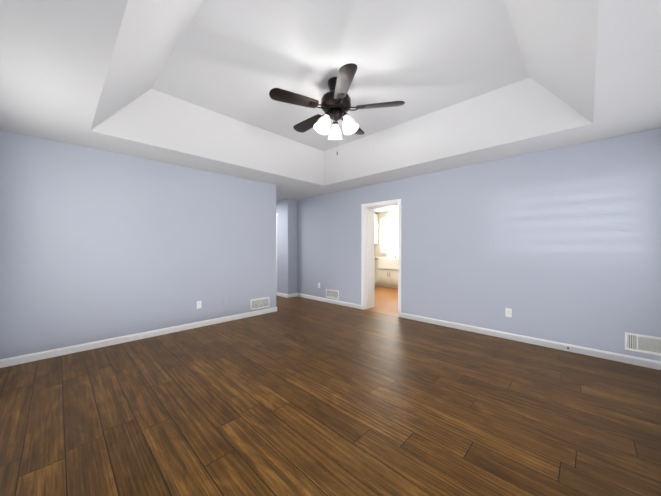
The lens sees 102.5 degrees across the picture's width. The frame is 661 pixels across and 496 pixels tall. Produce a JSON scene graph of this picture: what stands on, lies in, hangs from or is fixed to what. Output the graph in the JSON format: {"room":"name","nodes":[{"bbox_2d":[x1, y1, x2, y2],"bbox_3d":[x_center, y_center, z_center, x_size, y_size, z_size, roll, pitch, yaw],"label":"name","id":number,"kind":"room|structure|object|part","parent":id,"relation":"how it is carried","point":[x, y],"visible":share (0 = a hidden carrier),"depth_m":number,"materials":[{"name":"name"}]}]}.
{"room":"empty bedroom","nodes":[
{"label":"empty bedroom","id":0,"kind":"room"},
{"bbox_2d":[0,130,275,358],"bbox_3d":[-2.327,-0.250,3.896,0.120,3.150,3.550,0,0,44],"label":"wall","id":1,"kind":"structure","parent":0,"point":[96,244],"depth_m":3.39,"materials":[{"name":"blue paint"}]},
{"bbox_2d":[0,307,276,367],"bbox_3d":[-2.209,1.182,3.926,0.014,0.085,3.374,0,0,44],"label":"baseboard","id":2,"kind":"structure","parent":1,"relation":"attached to","point":[16,360],"depth_m":3.39,"materials":[{"name":"white paint"}]},
{"bbox_2d":[197,301,200,308],"bbox_3d":[-2.034,0.879,4.109,0.008,0.115,0.070,0,0,44],"label":"electrical outlet","id":3,"kind":"object","parent":1,"relation":"attached to","point":[198,304],"visible":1,"depth_m":4.10,"materials":[{"name":"white plastic"}]},
{"bbox_2d":[222,296,226,303],"bbox_3d":[-1.754,0.864,4.394,0.014,0.115,0.070,0,0,44],"label":"outlet plate","id":4,"kind":"object","parent":1,"relation":"attached to","point":[224,300],"visible":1,"depth_m":4.39,"materials":[{"name":"blue plastic"}]},
{"bbox_2d":[250,297,268,309],"bbox_3d":[-1.291,1.018,4.872,0.013,0.190,0.390,0,0,44],"label":"air vent","id":5,"kind":"object","parent":1,"relation":"in","point":[258,303],"visible":1,"depth_m":4.86,"materials":[{"name":"white metal"}]},
{"bbox_2d":[276,198,296,293],"bbox_3d":[-1.718,-0.256,6.537,2.680,3.150,3.370,0,0,44],"label":"wall","id":6,"kind":"structure","parent":0,"point":[286,209],"depth_m":6.62,"materials":[{"name":"blue paint"}]},
{"bbox_2d":[276,213,277,294],"bbox_3d":[-1.642,0.161,7.155,0.940,2.115,0.136,0,0,44],"label":"door frame","id":7,"kind":"structure","parent":6,"relation":"attached to","point":[276,253],"depth_m":6.81,"materials":[{"name":"white paint"}]},
{"bbox_2d":[277,292,288,297],"bbox_3d":[-1.199,1.177,6.646,0.449,0.085,0.014,0,0,44],"label":"baseboard","id":8,"kind":"structure","parent":6,"relation":"attached to","point":[278,294],"depth_m":6.63,"materials":[{"name":"white paint"}]},
{"bbox_2d":[0,286,660,495],"bbox_3d":[0.358,1.283,4.702,8.020,0.120,8.520,0,0,44],"label":"floor","id":9,"kind":"structure","parent":0,"point":[296,396],"depth_m":1.96,"materials":[{"name":"brown wood"}]},
{"bbox_2d":[375,257,397,287],"bbox_3d":[1.994,0.780,8.308,0.790,0.868,0.653,0,0,44],"label":"base cabinet","id":10,"kind":"object","parent":9,"relation":"on","point":[386,271],"depth_m":8.19,"materials":[{"name":"white wood"}]},
{"bbox_2d":[379,257,397,268],"bbox_3d":[1.939,0.481,8.251,0.746,0.330,0.520,0,0,44],"label":"sink","id":11,"kind":"object","parent":10,"relation":"in","point":[384,262],"depth_m":8.09,"materials":[{"name":"white ceramic"}]},
{"bbox_2d":[0,0,660,212],"bbox_3d":[0.330,-1.437,4.696,7.980,0.440,8.400,0,0,44],"label":"ceiling","id":12,"kind":"structure","parent":0,"point":[189,83],"depth_m":2.35,"materials":[{"name":"white paint"}]},
{"bbox_2d":[269,63,404,154],"bbox_3d":[0.023,-1.289,2.684,1.229,0.727,1.271,0,0,44],"label":"fan","id":13,"kind":"object","parent":12,"relation":"hanging from","point":[335,105],"visible":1,"depth_m":2.54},
{"bbox_3d":[-0.298,-1.379,2.495,0.257,0.038,0.553,0,0,44],"label":"blade","id":14,"kind":"part","parent":13,"relation":"part of","materials":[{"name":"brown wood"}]},
{"bbox_3d":[-0.198,-1.380,2.920,0.582,0.038,0.147,0,0,44],"label":"blade","id":15,"kind":"part","parent":13,"relation":"part of","materials":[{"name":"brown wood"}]},
{"bbox_3d":[-0.081,-1.208,2.562,0.161,0.180,0.160,0,0,44],"label":"lamp shade","id":16,"kind":"part","parent":13,"relation":"part of","materials":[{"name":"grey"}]},
{"bbox_3d":[0.050,-1.208,2.807,0.157,0.180,0.157,0,0,44],"label":"lamp shade","id":17,"kind":"part","parent":13,"relation":"part of","materials":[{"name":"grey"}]},
{"bbox_3d":[0.054,-1.456,2.644,0.300,0.394,0.300,0,0,44],"label":"motor","id":18,"kind":"part","parent":13,"relation":"part of","materials":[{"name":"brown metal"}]},
{"bbox_3d":[0.102,-1.379,2.261,0.478,0.038,0.393,0,0,44],"label":"blade","id":19,"kind":"part","parent":13,"relation":"part of","materials":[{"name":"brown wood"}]},
{"bbox_3d":[0.195,-1.208,2.571,0.160,0.180,0.161,0,0,44],"label":"lamp shade","id":20,"kind":"part","parent":13,"relation":"part of","materials":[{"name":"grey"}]},
{"bbox_3d":[0.217,-1.381,2.988,0.228,0.038,0.564,0,0,44],"label":"blade","id":21,"kind":"part","parent":13,"relation":"part of","materials":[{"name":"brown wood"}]},
{"bbox_3d":[0.436,-1.380,2.585,0.499,0.038,0.364,0,0,44],"label":"blade","id":22,"kind":"part","parent":13,"relation":"part of","materials":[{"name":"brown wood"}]},
{"bbox_2d":[375,210,397,256],"bbox_3d":[3.056,-0.258,7.821,4.690,3.150,0.120,0,0,44],"label":"wall","id":23,"kind":"structure","parent":0,"point":[384,214],"depth_m":8.98,"materials":[{"name":"beige paint"}]},
{"bbox_2d":[375,214,378,243],"bbox_3d":[1.435,-0.646,9.090,0.347,1.000,0.304,0,0,44],"label":"upper cabinet","id":24,"kind":"object","parent":23,"relation":"attached to","point":[376,228],"depth_m":8.96,"materials":[{"name":"white wood"}]},
{"bbox_2d":[380,216,397,253],"bbox_3d":[2.267,-0.424,8.480,1.620,1.240,0.029,0,0,44],"label":"kitchen window","id":25,"kind":"structure","parent":23,"relation":"in","point":[388,232],"depth_m":8.80,"materials":[{"name":"white"}]},
{"bbox_2d":[297,128,660,360],"bbox_3d":[1.403,-0.252,4.779,6.550,3.150,0.350,0,0,44],"label":"wall","id":26,"kind":"structure","parent":0,"point":[562,244],"depth_m":3.43,"materials":[{"name":"blue paint"}]},
{"bbox_2d":[296,293,360,308],"bbox_3d":[-0.114,1.178,5.999,2.038,0.085,0.014,0,0,44],"label":"baseboard","id":27,"kind":"structure","parent":26,"relation":"attached to","point":[332,301],"depth_m":5.87,"materials":[{"name":"white paint"}]},
{"bbox_2d":[326,289,338,299],"bbox_3d":[0.038,1.016,5.851,0.400,0.190,0.013,0,0,44],"label":"air vent","id":28,"kind":"object","parent":26,"relation":"in","point":[333,294],"visible":1,"depth_m":5.84,"materials":[{"name":"white metal"}]},
{"bbox_2d":[361,199,400,316],"bbox_3d":[1.059,0.176,5.114,0.874,2.092,0.382,0,0,44],"label":"door frame","id":29,"kind":"structure","parent":26,"relation":"attached to","point":[367,255],"depth_m":5.28,"materials":[{"name":"white paint"}]},
{"bbox_2d":[505,308,511,316],"bbox_3d":[2.396,0.870,3.571,0.070,0.115,0.008,0,0,44],"label":"electrical outlet","id":30,"kind":"object","parent":26,"relation":"attached to","point":[508,312],"visible":1,"depth_m":3.57,"materials":[{"name":"white plastic"}]},
{"bbox_2d":[401,312,660,369],"bbox_3d":[2.369,1.183,3.592,3.128,0.085,0.014,0,0,44],"label":"baseboard","id":31,"kind":"structure","parent":26,"relation":"attached to","point":[608,355],"depth_m":3.28,"materials":[{"name":"white paint"}]},
{"bbox_2d":[625,332,660,355],"bbox_3d":[3.284,0.992,2.706,0.380,0.185,0.013,0,0,44],"label":"air vent","id":32,"kind":"object","parent":26,"relation":"in","point":[643,343],"visible":1,"depth_m":2.75,"materials":[{"name":"white metal"}]}
]}

